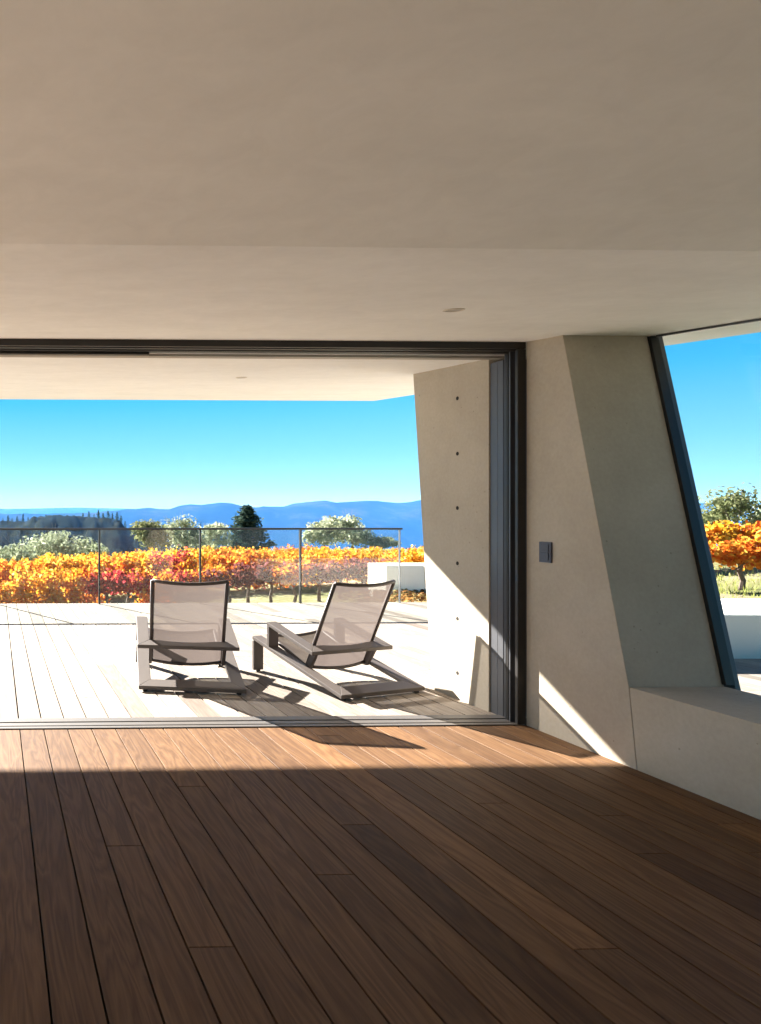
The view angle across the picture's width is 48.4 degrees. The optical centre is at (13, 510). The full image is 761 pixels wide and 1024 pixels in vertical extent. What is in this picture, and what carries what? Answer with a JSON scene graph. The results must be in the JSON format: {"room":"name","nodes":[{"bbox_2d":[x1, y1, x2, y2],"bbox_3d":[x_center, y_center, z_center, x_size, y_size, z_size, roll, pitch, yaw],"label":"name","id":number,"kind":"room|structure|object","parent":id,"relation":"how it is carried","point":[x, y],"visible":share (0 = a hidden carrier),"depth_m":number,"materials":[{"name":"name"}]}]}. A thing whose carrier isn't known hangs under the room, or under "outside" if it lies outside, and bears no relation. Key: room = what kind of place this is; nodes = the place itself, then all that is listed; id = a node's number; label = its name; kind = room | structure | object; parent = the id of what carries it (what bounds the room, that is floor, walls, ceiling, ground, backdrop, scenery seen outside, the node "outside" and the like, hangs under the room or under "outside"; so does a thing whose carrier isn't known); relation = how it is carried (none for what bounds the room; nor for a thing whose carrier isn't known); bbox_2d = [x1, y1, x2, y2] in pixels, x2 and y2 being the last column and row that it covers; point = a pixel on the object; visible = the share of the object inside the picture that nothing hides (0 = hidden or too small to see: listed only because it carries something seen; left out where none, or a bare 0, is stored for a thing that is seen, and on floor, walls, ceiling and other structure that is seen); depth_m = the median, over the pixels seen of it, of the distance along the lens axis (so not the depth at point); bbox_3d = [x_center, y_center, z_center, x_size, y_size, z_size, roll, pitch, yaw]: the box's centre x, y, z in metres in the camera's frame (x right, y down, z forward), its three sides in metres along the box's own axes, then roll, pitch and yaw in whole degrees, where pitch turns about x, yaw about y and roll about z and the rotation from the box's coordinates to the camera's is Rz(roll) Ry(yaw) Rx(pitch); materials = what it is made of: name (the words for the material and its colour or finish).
{"room":"living room","nodes":[
{"label":"living room","id":0,"kind":"room"},
{"bbox_2d":[0,346,526,400],"bbox_3d":[0.595,-1.309,6.128,7.210,0.590,3.400,0,0,-2],"label":"soffit","id":1,"kind":"structure","parent":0,"point":[46,378],"depth_m":5.68,"materials":[{"name":"paint"}]},
{"bbox_2d":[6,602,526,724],"bbox_3d":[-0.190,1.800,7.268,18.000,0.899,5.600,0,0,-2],"label":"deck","id":2,"kind":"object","parent":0,"point":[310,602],"depth_m":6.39,"materials":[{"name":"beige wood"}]},
{"bbox_2d":[0,0,760,345],"bbox_3d":[0.723,-1.180,1.224,7.210,0.640,6.410,0,0,-2],"label":"ceiling","id":3,"kind":"structure","parent":0,"point":[288,170],"depth_m":1.75,"materials":[{"name":"paint"}]},
{"bbox_2d":[443,308,464,311],"bbox_3d":[2.104,-0.962,3.301,0.092,0.015,0.092,0,0,-2],"label":"recessed light","id":4,"kind":"object","parent":3,"relation":"in","point":[451,309],"visible":1,"depth_m":3.30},
{"bbox_2d":[0,725,760,1023],"bbox_3d":[0.225,1.410,1.136,6.210,0.120,6.260,0,0,-2],"label":"floor","id":5,"kind":"structure","parent":0,"point":[516,874],"depth_m":2.51,"materials":[{"name":"brown wood"}]},
{"bbox_2d":[0,602,760,718],"bbox_3d":[-0.190,1.361,7.258,18.000,0.022,5.580,0,0,-2],"label":"deck","id":6,"kind":"object","parent":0,"point":[95,644],"visible":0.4,"depth_m":5.80,"materials":[{"name":"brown wood"}]},
{"bbox_2d":[136,579,245,694],"bbox_3d":[1.389,0.936,5.585,0.774,0.829,0.986,0,0,9],"label":"lounge chair","id":7,"kind":"object","parent":6,"relation":"on","point":[190,625],"visible":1,"depth_m":5.37,"materials":[{"name":"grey fabric"}]},
{"bbox_2d":[0,528,402,603],"bbox_3d":[0.505,0.797,9.984,10.358,1.103,0.065,0,0,-2],"label":"glass railing","id":8,"kind":"object","parent":6,"relation":"on","point":[98,529],"visible":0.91,"depth_m":10.04,"materials":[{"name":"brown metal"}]},
{"bbox_2d":[252,579,424,700],"bbox_3d":[2.530,0.936,5.473,0.774,0.829,0.986,0,0,-18],"label":"lounge chair","id":9,"kind":"object","parent":6,"relation":"on","point":[345,635],"visible":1,"depth_m":5.28,"materials":[{"name":"grey fabric"}]},
{"bbox_2d":[721,599,760,658],"bbox_3d":[9.424,1.160,6.834,8.800,0.420,1.669,0,0,-2],"label":"wall","id":10,"kind":"structure","parent":6,"relation":"on","point":[742,616],"depth_m":6.31,"materials":[{"name":"concrete"}]},
{"bbox_2d":[413,335,760,819],"bbox_3d":[3.538,0.180,1.790,0.552,2.540,7.393,0,0,-2],"label":"wall","id":11,"kind":"structure","parent":0,"point":[618,606],"depth_m":3.96,"materials":[{"name":"concrete"}]},
{"bbox_2d":[0,339,526,730],"bbox_3d":[0.360,0.155,4.415,6.650,2.450,0.288,0,0,-2],"label":"door","id":12,"kind":"structure","parent":11,"relation":"in","point":[508,376],"depth_m":4.41,"materials":[{"name":"brown metal"}]},
{"bbox_2d":[539,542,551,562],"bbox_3d":[3.223,0.250,4.186,0.017,0.124,0.090,0,0,-2],"label":"light switch","id":13,"kind":"object","parent":11,"relation":"attached to","point":[545,548],"visible":1,"depth_m":4.17,"materials":[{"name":"plastic"}]},
{"bbox_2d":[647,318,760,690],"bbox_3d":[3.895,0.201,1.142,0.152,2.499,6.080,0,0,-2],"label":"window","id":14,"kind":"structure","parent":11,"relation":"in","point":[726,666],"depth_m":3.83,"materials":[{"name":"black metal"}]},
{"label":"outside","id":15,"kind":"structure","parent":0,"visible":0},
{"bbox_2d":[0,515,203,557],"bbox_3d":[36.701,19.085,399.769,529.905,33.814,230.412,0,0,-2],"label":"hill","id":16,"kind":"structure","parent":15,"point":[117,541],"depth_m":373.46,"materials":[{"name":"green plant"}]},
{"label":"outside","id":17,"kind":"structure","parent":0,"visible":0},
{"bbox_2d":[0,500,760,549],"bbox_3d":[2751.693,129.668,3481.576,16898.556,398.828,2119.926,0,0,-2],"label":"mountain","id":18,"kind":"structure","parent":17,"point":[407,516],"depth_m":3244.37},
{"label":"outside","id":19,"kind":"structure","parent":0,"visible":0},
{"bbox_2d":[0,508,124,513],"bbox_3d":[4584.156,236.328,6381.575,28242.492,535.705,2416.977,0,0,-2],"label":"mountain","id":20,"kind":"structure","parent":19,"point":[34,510],"depth_m":6313.52},
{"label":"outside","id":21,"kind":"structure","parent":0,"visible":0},
{"bbox_2d":[6,549,760,602],"bbox_3d":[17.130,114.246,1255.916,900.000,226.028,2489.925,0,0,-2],"label":"ground","id":22,"kind":"structure","parent":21,"point":[279,597],"depth_m":15.14,"materials":[{"name":"plant"}]},
{"bbox_2d":[0,578,8,603],"bbox_3d":[-0.618,1.782,13.912,1.004,0.910,0.710,0,0,-8],"label":"grapevine","id":23,"kind":"object","parent":22,"relation":"on","point":[1,598],"visible":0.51,"depth_m":13.90,"materials":[{"name":"orange plant"}]},
{"bbox_2d":[0,557,26,598],"bbox_3d":[-0.202,1.666,16.488,1.158,1.114,0.714,0,0,-5],"label":"grapevine","id":24,"kind":"object","parent":22,"relation":"on","point":[5,569],"visible":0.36,"depth_m":16.43,"materials":[{"name":"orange plant"}]},
{"bbox_2d":[0,576,33,603],"bbox_3d":[-0.070,1.768,14.061,0.957,0.879,0.710,0,0,-2],"label":"grapevine","id":25,"kind":"object","parent":22,"relation":"on","point":[11,600],"visible":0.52,"depth_m":13.99,"materials":[{"name":"orange plant"}]},
{"bbox_2d":[0,533,45,563],"bbox_3d":[-0.034,1.585,26.114,2.940,1.724,3.001,0,0,-2],"label":"tree","id":26,"kind":"object","parent":22,"relation":"on","point":[7,553],"visible":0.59,"depth_m":25.43,"materials":[{"name":"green plant"}]},
{"bbox_2d":[22,559,38,577],"bbox_3d":[0.346,1.733,18.795,0.918,0.894,0.567,0,0,16],"label":"grapevine","id":27,"kind":"object","parent":22,"relation":"on","point":[32,563],"visible":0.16,"depth_m":18.70,"materials":[{"name":"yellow plant"}]},
{"bbox_2d":[9,560,54,596],"bbox_3d":[0.460,1.674,16.489,1.197,1.014,0.681,0,0,15],"label":"grapevine","id":28,"kind":"object","parent":22,"relation":"on","point":[40,566],"visible":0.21,"depth_m":16.45,"materials":[{"name":"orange plant"}]},
{"bbox_2d":[8,560,61,602],"bbox_3d":[0.458,1.603,14.073,1.162,1.192,0.706,0,0,1],"label":"grapevine","id":29,"kind":"object","parent":22,"relation":"on","point":[33,599],"visible":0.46,"depth_m":14.02,"materials":[{"name":"orange plant"}]},
{"bbox_2d":[35,553,67,571],"bbox_3d":[1.051,1.647,18.783,0.968,1.012,0.607,0,0,-15],"label":"grapevine","id":30,"kind":"object","parent":22,"relation":"on","point":[40,557],"visible":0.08,"depth_m":18.74,"materials":[{"name":"yellow plant"}]},
{"bbox_2d":[29,567,84,602],"bbox_3d":[0.915,1.654,13.914,1.213,1.026,0.773,0,0,-19],"label":"grapevine","id":31,"kind":"object","parent":22,"relation":"on","point":[56,597],"visible":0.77,"depth_m":13.86,"materials":[{"name":"orange plant"}]},
{"bbox_2d":[19,523,102,557],"bbox_3d":[1.778,1.441,27.037,3.224,1.953,2.989,0,0,-2],"label":"tree","id":32,"kind":"object","parent":22,"relation":"on","point":[65,546],"visible":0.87,"depth_m":26.52,"materials":[{"name":"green plant"}]},
{"bbox_2d":[37,552,89,594],"bbox_3d":[1.200,1.578,16.447,1.356,1.178,0.851,0,0,7],"label":"grapevine","id":33,"kind":"object","parent":22,"relation":"on","point":[63,561],"visible":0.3,"depth_m":16.39,"materials":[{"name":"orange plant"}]},
{"bbox_2d":[60,554,94,569],"bbox_3d":[1.733,1.643,18.751,1.130,0.943,0.706,0,0,1],"label":"grapevine","id":34,"kind":"object","parent":22,"relation":"on","point":[87,555],"visible":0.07,"depth_m":18.70,"materials":[{"name":"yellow plant"}]},
{"bbox_2d":[55,561,111,602],"bbox_3d":[1.422,1.578,14.159,1.190,1.128,0.759,0,0,-3],"label":"grapevine","id":35,"kind":"object","parent":22,"relation":"on","point":[90,598],"visible":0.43,"depth_m":14.08,"materials":[{"name":"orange plant"}]},
{"bbox_2d":[68,557,116,597],"bbox_3d":[1.817,1.603,16.338,1.232,1.049,0.786,0,0,0],"label":"grapevine","id":36,"kind":"object","parent":22,"relation":"on","point":[91,561],"visible":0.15,"depth_m":16.27,"materials":[{"name":"orange plant"}]},
{"bbox_2d":[81,541,108,556],"bbox_3d":[3.141,1.781,27.984,1.357,1.242,1.796,0,0,-2],"label":"tree","id":37,"kind":"object","parent":22,"relation":"on","point":[102,548],"visible":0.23,"depth_m":27.49,"materials":[{"name":"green plant"}]},
{"bbox_2d":[89,552,107,564],"bbox_3d":[2.909,1.763,23.794,0.777,0.736,0.532,0,0,13],"label":"grapevine","id":38,"kind":"object","parent":22,"relation":"on","point":[104,553],"visible":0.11,"depth_m":23.77,"materials":[{"name":"yellow plant"}]},
{"bbox_2d":[93,555,115,567],"bbox_3d":[2.448,1.628,18.899,0.975,0.902,0.630,0,0,-1],"label":"grapevine","id":39,"kind":"object","parent":22,"relation":"on","point":[106,555],"visible":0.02,"depth_m":18.79,"materials":[{"name":"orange plant"}]},
{"bbox_2d":[79,570,134,602],"bbox_3d":[1.925,1.657,13.968,1.235,0.919,0.719,0,0,-12],"label":"grapevine","id":40,"kind":"object","parent":22,"relation":"on","point":[105,584],"visible":0.89,"depth_m":13.89,"materials":[{"name":"red plant"}]},
{"bbox_2d":[94,553,135,595],"bbox_3d":[2.391,1.541,16.558,1.240,1.098,0.717,0,0,-6],"label":"grapevine","id":41,"kind":"object","parent":22,"relation":"on","point":[122,558],"visible":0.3,"depth_m":16.48,"materials":[{"name":"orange plant"}]},
{"bbox_2d":[112,551,128,557],"bbox_3d":[3.638,1.729,23.577,0.767,0.703,0.522,0,0,-11],"label":"grapevine","id":42,"kind":"object","parent":22,"relation":"on","point":[120,554],"visible":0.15,"depth_m":23.58,"materials":[{"name":"yellow plant"}]},
{"bbox_2d":[109,552,140,572],"bbox_3d":[2.996,1.579,18.794,1.090,0.947,0.743,0,0,13],"label":"grapevine","id":43,"kind":"object","parent":22,"relation":"on","point":[117,556],"visible":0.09,"depth_m":18.75,"materials":[{"name":"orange plant"}]},
{"bbox_2d":[106,565,153,602],"bbox_3d":[2.342,1.607,14.101,1.267,0.978,0.658,0,0,2],"label":"grapevine","id":44,"kind":"object","parent":22,"relation":"on","point":[134,586],"visible":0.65,"depth_m":14.01,"materials":[{"name":"red plant"}]},
{"bbox_2d":[134,552,149,559],"bbox_3d":[3.892,1.624,21.348,0.754,0.745,0.554,0,0,-6],"label":"grapevine","id":45,"kind":"object","parent":22,"relation":"on","point":[139,555],"visible":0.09,"depth_m":21.31,"materials":[{"name":"yellow plant"}]},
{"bbox_2d":[119,552,174,593],"bbox_3d":[3.147,1.520,16.503,1.342,1.087,0.847,0,0,-10],"label":"grapevine","id":46,"kind":"object","parent":22,"relation":"on","point":[144,560],"visible":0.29,"depth_m":16.40,"materials":[{"name":"orange plant"}]},
{"bbox_2d":[129,518,171,554],"bbox_3d":[5.969,1.340,30.073,1.772,2.056,1.913,0,0,-2],"label":"leafy tree","id":47,"kind":"object","parent":22,"relation":"on","point":[150,538],"visible":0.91,"depth_m":29.61,"materials":[{"name":"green plant"}]},
{"bbox_2d":[129,565,178,602],"bbox_3d":[2.828,1.582,13.999,1.004,0.962,0.586,0,0,9],"label":"grapevine","id":48,"kind":"object","parent":22,"relation":"on","point":[145,594],"visible":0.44,"depth_m":13.96,"materials":[{"name":"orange plant"}]},
{"bbox_2d":[147,546,171,555],"bbox_3d":[4.515,1.516,21.233,0.850,0.908,0.548,0,0,-4],"label":"grapevine","id":49,"kind":"object","parent":22,"relation":"on","point":[150,551],"visible":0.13,"depth_m":21.20,"materials":[{"name":"yellow plant"}]},
{"bbox_2d":[147,547,191,578],"bbox_3d":[3.755,1.421,16.481,1.402,1.218,0.730,0,0,-17],"label":"grapevine","id":50,"kind":"object","parent":22,"relation":"on","point":[173,559],"visible":0.38,"depth_m":16.35,"materials":[{"name":"red plant"}]},
{"bbox_2d":[160,549,182,569],"bbox_3d":[4.377,1.507,18.816,0.950,0.952,0.625,0,0,-17],"label":"grapevine","id":51,"kind":"object","parent":22,"relation":"on","point":[168,549],"visible":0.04,"depth_m":18.74,"materials":[{"name":"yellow plant"}]},
{"bbox_2d":[157,568,198,581],"bbox_3d":[3.322,1.613,14.208,1.021,0.858,0.703,0,0,13],"label":"grapevine","id":52,"kind":"object","parent":22,"relation":"on","point":[179,575],"visible":0.28,"depth_m":14.09,"materials":[{"name":"red plant"}]},
{"bbox_2d":[0,576,361,602],"bbox_3d":[3.883,1.652,14.086,10.500,0.824,0.010,0,0,-2],"label":"trellis wire","id":53,"kind":"object","parent":22,"relation":"on","point":[361,576],"visible":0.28,"depth_m":14.12,"materials":[{"name":"grey metal"}]},
{"bbox_2d":[170,547,194,556],"bbox_3d":[5.241,1.517,21.481,0.886,0.825,0.525,0,0,-12],"label":"grapevine","id":54,"kind":"object","parent":22,"relation":"on","point":[174,551],"visible":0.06,"depth_m":21.44,"materials":[{"name":"yellow plant"}]},
{"bbox_2d":[159,511,208,550],"bbox_3d":[7.844,1.186,32.160,2.560,2.372,2.615,0,0,-2],"label":"tree","id":55,"kind":"object","parent":22,"relation":"on","point":[191,537],"visible":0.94,"depth_m":31.63,"materials":[{"name":"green plant"}]},
{"bbox_2d":[176,546,215,572],"bbox_3d":[4.311,1.415,16.510,1.129,1.178,0.868,0,0,-4],"label":"grapevine","id":56,"kind":"object","parent":22,"relation":"on","point":[204,555],"visible":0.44,"depth_m":16.44,"materials":[{"name":"orange plant"}]},
{"bbox_2d":[186,549,211,569],"bbox_3d":[4.949,1.484,18.964,0.986,0.936,0.633,0,0,-6],"label":"grapevine","id":57,"kind":"object","parent":22,"relation":"on","point":[186,549],"visible":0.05,"depth_m":18.95,"materials":[{"name":"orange plant"}]},
{"bbox_2d":[197,546,212,566],"bbox_3d":[5.865,1.481,21.385,0.763,0.836,0.585,0,0,9],"label":"grapevine","id":58,"kind":"object","parent":22,"relation":"on","point":[206,551],"visible":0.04,"depth_m":21.32,"materials":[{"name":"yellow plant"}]},
{"bbox_2d":[177,559,233,581],"bbox_3d":[3.919,1.505,14.205,1.231,1.034,0.791,0,0,-15],"label":"grapevine","id":59,"kind":"object","parent":22,"relation":"on","point":[223,570],"visible":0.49,"depth_m":14.12,"materials":[{"name":"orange plant"}]},
{"bbox_2d":[198,521,233,549],"bbox_3d":[9.914,1.404,33.919,1.754,1.960,2.134,0,0,-2],"label":"tree","id":60,"kind":"object","parent":22,"relation":"on","point":[212,534],"visible":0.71,"depth_m":33.57,"materials":[{"name":"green plant"}]},
{"bbox_2d":[210,546,237,565],"bbox_3d":[5.753,1.436,18.897,0.985,0.964,0.613,0,0,-11],"label":"grapevine","id":61,"kind":"object","parent":22,"relation":"on","point":[230,548],"visible":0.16,"depth_m":18.82,"materials":[{"name":"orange plant"}]},
{"bbox_2d":[204,550,247,588],"bbox_3d":[5.128,1.428,16.545,1.199,1.045,0.768,0,0,-10],"label":"grapevine","id":62,"kind":"object","parent":22,"relation":"on","point":[221,560],"visible":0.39,"depth_m":16.46,"materials":[{"name":"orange plant"}]},
{"bbox_2d":[198,568,260,602],"bbox_3d":[4.400,1.571,14.061,1.341,0.839,0.555,0,0,-1],"label":"grapevine","id":63,"kind":"object","parent":22,"relation":"on","point":[207,571],"visible":0.74,"depth_m":14.03,"materials":[{"name":"red plant"}]},
{"bbox_2d":[231,546,255,563],"bbox_3d":[6.421,1.419,19.032,0.996,0.934,0.687,0,0,15],"label":"grapevine","id":64,"kind":"object","parent":22,"relation":"on","point":[236,552],"visible":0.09,"depth_m":19.00,"materials":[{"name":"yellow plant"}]},
{"bbox_2d":[219,504,277,549],"bbox_3d":[23.695,2.106,70.115,5.936,5.622,5.814,0,0,-2],"label":"conifer","id":65,"kind":"object","parent":22,"relation":"on","point":[247,519],"visible":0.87,"depth_m":69.30,"materials":[{"name":"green plant"}]},
{"bbox_2d":[225,561,273,602],"bbox_3d":[4.872,1.500,14.209,1.094,0.944,0.642,0,0,-1],"label":"grapevine","id":66,"kind":"object","parent":22,"relation":"on","point":[239,567],"visible":0.69,"depth_m":14.16,"materials":[{"name":"red plant"}]},
{"bbox_2d":[237,546,273,589],"bbox_3d":[5.816,1.380,16.550,1.151,1.092,0.704,0,0,-14],"label":"grapevine","id":67,"kind":"object","parent":22,"relation":"on","point":[248,555],"visible":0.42,"depth_m":16.43,"materials":[{"name":"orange plant"}]},
{"bbox_2d":[260,549,278,566],"bbox_3d":[7.107,1.440,19.109,0.809,0.806,0.602,0,0,-2],"label":"grapevine","id":68,"kind":"object","parent":22,"relation":"on","point":[261,549],"visible":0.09,"depth_m":19.07,"materials":[{"name":"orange plant"}]},
{"bbox_2d":[247,561,298,602],"bbox_3d":[5.269,1.497,14.181,1.168,0.906,0.555,0,0,5],"label":"grapevine","id":69,"kind":"object","parent":22,"relation":"on","point":[263,578],"visible":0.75,"depth_m":14.13,"materials":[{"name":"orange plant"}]},
{"bbox_2d":[256,550,298,585],"bbox_3d":[6.370,1.417,16.622,1.203,0.936,0.766,0,0,0],"label":"grapevine","id":70,"kind":"object","parent":22,"relation":"on","point":[292,555],"visible":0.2,"depth_m":16.57,"materials":[{"name":"orange plant"}]},
{"bbox_2d":[272,546,283,560],"bbox_3d":[9.112,1.504,23.741,0.518,0.588,0.353,0,0,-18],"label":"grapevine","id":71,"kind":"object","parent":22,"relation":"on","point":[280,546],"visible":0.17,"depth_m":23.71,"materials":[{"name":"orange plant"}]},
{"bbox_2d":[265,558,319,602],"bbox_3d":[5.719,1.461,14.114,1.252,0.936,0.849,0,0,-16],"label":"grapevine","id":72,"kind":"object","parent":22,"relation":"on","point":[286,571],"visible":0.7,"depth_m":14.02,"materials":[{"name":"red plant"}]},
{"bbox_2d":[281,544,314,558],"bbox_3d":[7.791,1.348,18.945,0.907,0.917,0.543,0,0,-5],"label":"grapevine","id":73,"kind":"object","parent":22,"relation":"on","point":[308,546],"visible":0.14,"depth_m":18.91,"materials":[{"name":"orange plant"}]},
{"bbox_2d":[289,549,326,585],"bbox_3d":[7.106,1.374,16.544,0.967,0.965,0.691,0,0,-5],"label":"grapevine","id":74,"kind":"object","parent":22,"relation":"on","point":[316,558],"visible":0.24,"depth_m":16.46,"materials":[{"name":"orange plant"}]},
{"bbox_2d":[304,546,328,559],"bbox_3d":[8.344,1.373,19.125,0.913,0.806,0.596,0,0,-10],"label":"grapevine","id":75,"kind":"object","parent":22,"relation":"on","point":[322,547],"visible":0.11,"depth_m":19.09,"materials":[{"name":"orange plant"}]},
{"bbox_2d":[297,561,345,601],"bbox_3d":[6.279,1.465,14.092,1.069,0.864,0.642,0,0,-16],"label":"grapevine","id":76,"kind":"object","parent":22,"relation":"on","point":[314,566],"visible":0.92,"depth_m":14.02,"materials":[{"name":"red plant"}]},
{"bbox_2d":[302,518,345,545],"bbox_3d":[13.514,1.098,29.954,2.012,1.767,2.184,0,0,-2],"label":"tree","id":77,"kind":"object","parent":22,"relation":"on","point":[323,537],"visible":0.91,"depth_m":29.58,"materials":[{"name":"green plant"}]},
{"bbox_2d":[323,545,339,558],"bbox_3d":[9.867,1.369,21.456,0.609,0.635,0.381,0,0,3],"label":"grapevine","id":78,"kind":"object","parent":22,"relation":"on","point":[329,550],"visible":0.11,"depth_m":21.42,"materials":[{"name":"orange plant"}]},
{"bbox_2d":[315,547,351,583],"bbox_3d":[7.693,1.338,16.677,0.911,0.964,0.618,0,0,-7],"label":"grapevine","id":79,"kind":"object","parent":22,"relation":"on","point":[325,556],"visible":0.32,"depth_m":16.63,"materials":[{"name":"orange plant"}]},
{"bbox_2d":[317,555,367,582],"bbox_3d":[6.709,1.406,14.234,1.238,0.948,0.555,0,0,-15],"label":"grapevine","id":80,"kind":"object","parent":22,"relation":"on","point":[346,571],"visible":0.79,"depth_m":14.15,"materials":[{"name":"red plant"}]},
{"bbox_2d":[331,548,353,563],"bbox_3d":[9.106,1.375,19.166,0.776,0.712,0.472,0,0,6],"label":"grapevine","id":81,"kind":"object","parent":22,"relation":"on","point":[337,549],"visible":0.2,"depth_m":19.16,"materials":[{"name":"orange plant"}]},
{"bbox_2d":[321,513,382,550],"bbox_3d":[15.078,0.926,30.993,2.387,2.043,2.772,0,0,-2],"label":"tree","id":82,"kind":"object","parent":22,"relation":"on","point":[355,537],"visible":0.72,"depth_m":30.57,"materials":[{"name":"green plant"}]},
{"bbox_2d":[337,547,379,582],"bbox_3d":[8.379,1.327,16.680,1.036,0.913,0.681,0,0,-7],"label":"grapevine","id":83,"kind":"object","parent":22,"relation":"on","point":[371,554],"visible":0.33,"depth_m":16.64,"materials":[{"name":"orange plant"}]},
{"bbox_2d":[342,558,384,583],"bbox_3d":[7.276,1.410,14.201,1.058,0.876,0.642,0,0,-15],"label":"grapevine","id":84,"kind":"object","parent":22,"relation":"on","point":[360,564],"visible":0.54,"depth_m":14.12,"materials":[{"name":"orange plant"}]},
{"bbox_2d":[356,546,384,561],"bbox_3d":[9.843,1.332,18.984,0.745,0.728,0.475,0,0,1],"label":"grapevine","id":85,"kind":"object","parent":22,"relation":"on","point":[367,550],"visible":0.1,"depth_m":18.94,"materials":[{"name":"orange plant"}]},
{"bbox_2d":[367,536,401,550],"bbox_3d":[16.001,1.360,30.002,1.387,0.978,1.590,0,0,-2],"label":"tree","id":86,"kind":"object","parent":22,"relation":"on","point":[387,542],"visible":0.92,"depth_m":29.73,"materials":[{"name":"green plant"}]},
{"bbox_2d":[367,556,414,583],"bbox_3d":[7.779,1.366,14.152,1.010,0.902,0.677,0,0,13],"label":"grapevine","id":87,"kind":"object","parent":22,"relation":"on","point":[385,560],"visible":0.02,"depth_m":14.17,"materials":[{"name":"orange plant"}]},
{"bbox_2d":[381,549,404,559],"bbox_3d":[10.540,1.348,19.157,0.696,0.614,0.455,0,0,-4],"label":"grapevine","id":88,"kind":"object","parent":22,"relation":"on","point":[395,551],"visible":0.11,"depth_m":19.12,"materials":[{"name":"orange plant"}]},
{"bbox_2d":[378,551,408,562],"bbox_3d":[9.063,1.346,16.657,0.992,0.792,0.640,0,0,-13],"label":"grapevine","id":89,"kind":"object","parent":22,"relation":"on","point":[393,556],"visible":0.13,"depth_m":16.66,"materials":[{"name":"orange plant"}]},
{"bbox_2d":[368,563,425,596],"bbox_3d":[7.579,1.450,12.353,2.200,1.000,0.600,0,0,-2],"label":"wall","id":90,"kind":"structure","parent":22,"relation":"on","point":[412,574],"depth_m":12.04,"materials":[{"name":"concrete"}]},
{"bbox_2d":[388,588,426,601],"bbox_3d":[6.862,1.417,11.138,2.557,0.196,1.759,0,0,-2],"label":"leaf litter","id":91,"kind":"object","parent":22,"relation":"on","point":[414,594],"visible":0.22,"depth_m":11.12,"materials":[{"name":"brown plant"}]},
{"bbox_2d":[401,545,424,562],"bbox_3d":[9.770,1.262,16.585,0.933,0.905,0.580,0,0,10],"label":"grapevine","id":92,"kind":"object","parent":22,"relation":"on","point":[420,559],"visible":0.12,"depth_m":16.56,"materials":[{"name":"orange plant"}]},
{"bbox_2d":[411,545,423,553],"bbox_3d":[12.688,1.299,21.667,0.440,0.474,0.279,0,0,-1],"label":"grapevine","id":93,"kind":"object","parent":22,"relation":"on","point":[420,547],"visible":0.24,"depth_m":21.65,"materials":[{"name":"orange plant"}]},
{"bbox_2d":[411,549,423,562],"bbox_3d":[11.273,1.332,19.178,0.653,0.575,0.433,0,0,-14],"label":"grapevine","id":94,"kind":"object","parent":22,"relation":"on","point":[417,551],"visible":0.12,"depth_m":19.13,"materials":[{"name":"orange plant"}]},
{"bbox_2d":[706,530,720,540],"bbox_3d":[16.054,0.865,16.423,1.537,1.126,1.042,0,0,-10],"label":"grapevine","id":95,"kind":"object","parent":22,"relation":"on","point":[709,534],"visible":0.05,"depth_m":16.17,"materials":[{"name":"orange plant"}]},
{"bbox_2d":[708,541,718,566],"bbox_3d":[12.641,0.998,13.091,1.370,1.178,1.025,0,0,5],"label":"grapevine","id":96,"kind":"object","parent":22,"relation":"on","point":[712,550],"visible":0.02,"depth_m":12.79,"materials":[{"name":"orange plant"}]},
{"bbox_2d":[701,511,734,526],"bbox_3d":[29.021,0.783,28.922,1.850,1.870,1.807,0,0,-2],"label":"leafy tree","id":97,"kind":"object","parent":22,"relation":"on","point":[709,512],"visible":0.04,"depth_m":28.58,"materials":[{"name":"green plant"}]},
{"bbox_2d":[704,520,751,565],"bbox_3d":[16.847,0.792,16.419,1.323,1.176,0.957,0,0,-17],"label":"grapevine","id":98,"kind":"object","parent":22,"relation":"on","point":[727,533],"visible":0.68,"depth_m":16.28,"materials":[{"name":"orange plant"}]},
{"bbox_2d":[698,482,760,530],"bbox_3d":[28.195,0.229,26.813,2.698,2.767,2.896,0,0,-2],"label":"leafy tree","id":99,"kind":"object","parent":22,"relation":"on","point":[741,503],"visible":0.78,"depth_m":26.86,"materials":[{"name":"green plant"}]},
{"bbox_2d":[708,534,760,589],"bbox_3d":[13.542,0.993,12.917,1.494,1.115,1.060,0,0,7],"label":"grapevine","id":100,"kind":"object","parent":22,"relation":"on","point":[747,553],"visible":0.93,"depth_m":12.81,"materials":[{"name":"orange plant"}]},
{"bbox_2d":[714,564,760,598],"bbox_3d":[12.900,1.463,13.230,7.593,0.504,6.279,0,0,-2],"label":"grass","id":101,"kind":"structure","parent":22,"relation":"on","point":[720,577],"depth_m":13.43,"materials":[{"name":"plant"}]},
{"bbox_2d":[730,520,760,541],"bbox_3d":[17.786,0.722,16.488,1.640,1.257,1.000,0,0,-12],"label":"grapevine","id":102,"kind":"object","parent":22,"relation":"on","point":[757,524],"visible":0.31,"depth_m":16.39,"materials":[{"name":"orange plant"}]},
{"bbox_2d":[739,500,760,525],"bbox_3d":[30.748,0.488,28.020,2.033,2.348,2.455,0,0,-2],"label":"leafy tree","id":103,"kind":"object","parent":22,"relation":"on","point":[758,500],"visible":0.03,"depth_m":28.23,"materials":[{"name":"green plant"}]},
{"bbox_2d":[742,527,760,541],"bbox_3d":[14.476,0.849,13.019,1.372,1.332,0.979,0,0,-11],"label":"grapevine","id":104,"kind":"object","parent":22,"relation":"on","point":[759,531],"visible":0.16,"depth_m":13.19,"materials":[{"name":"orange plant"}]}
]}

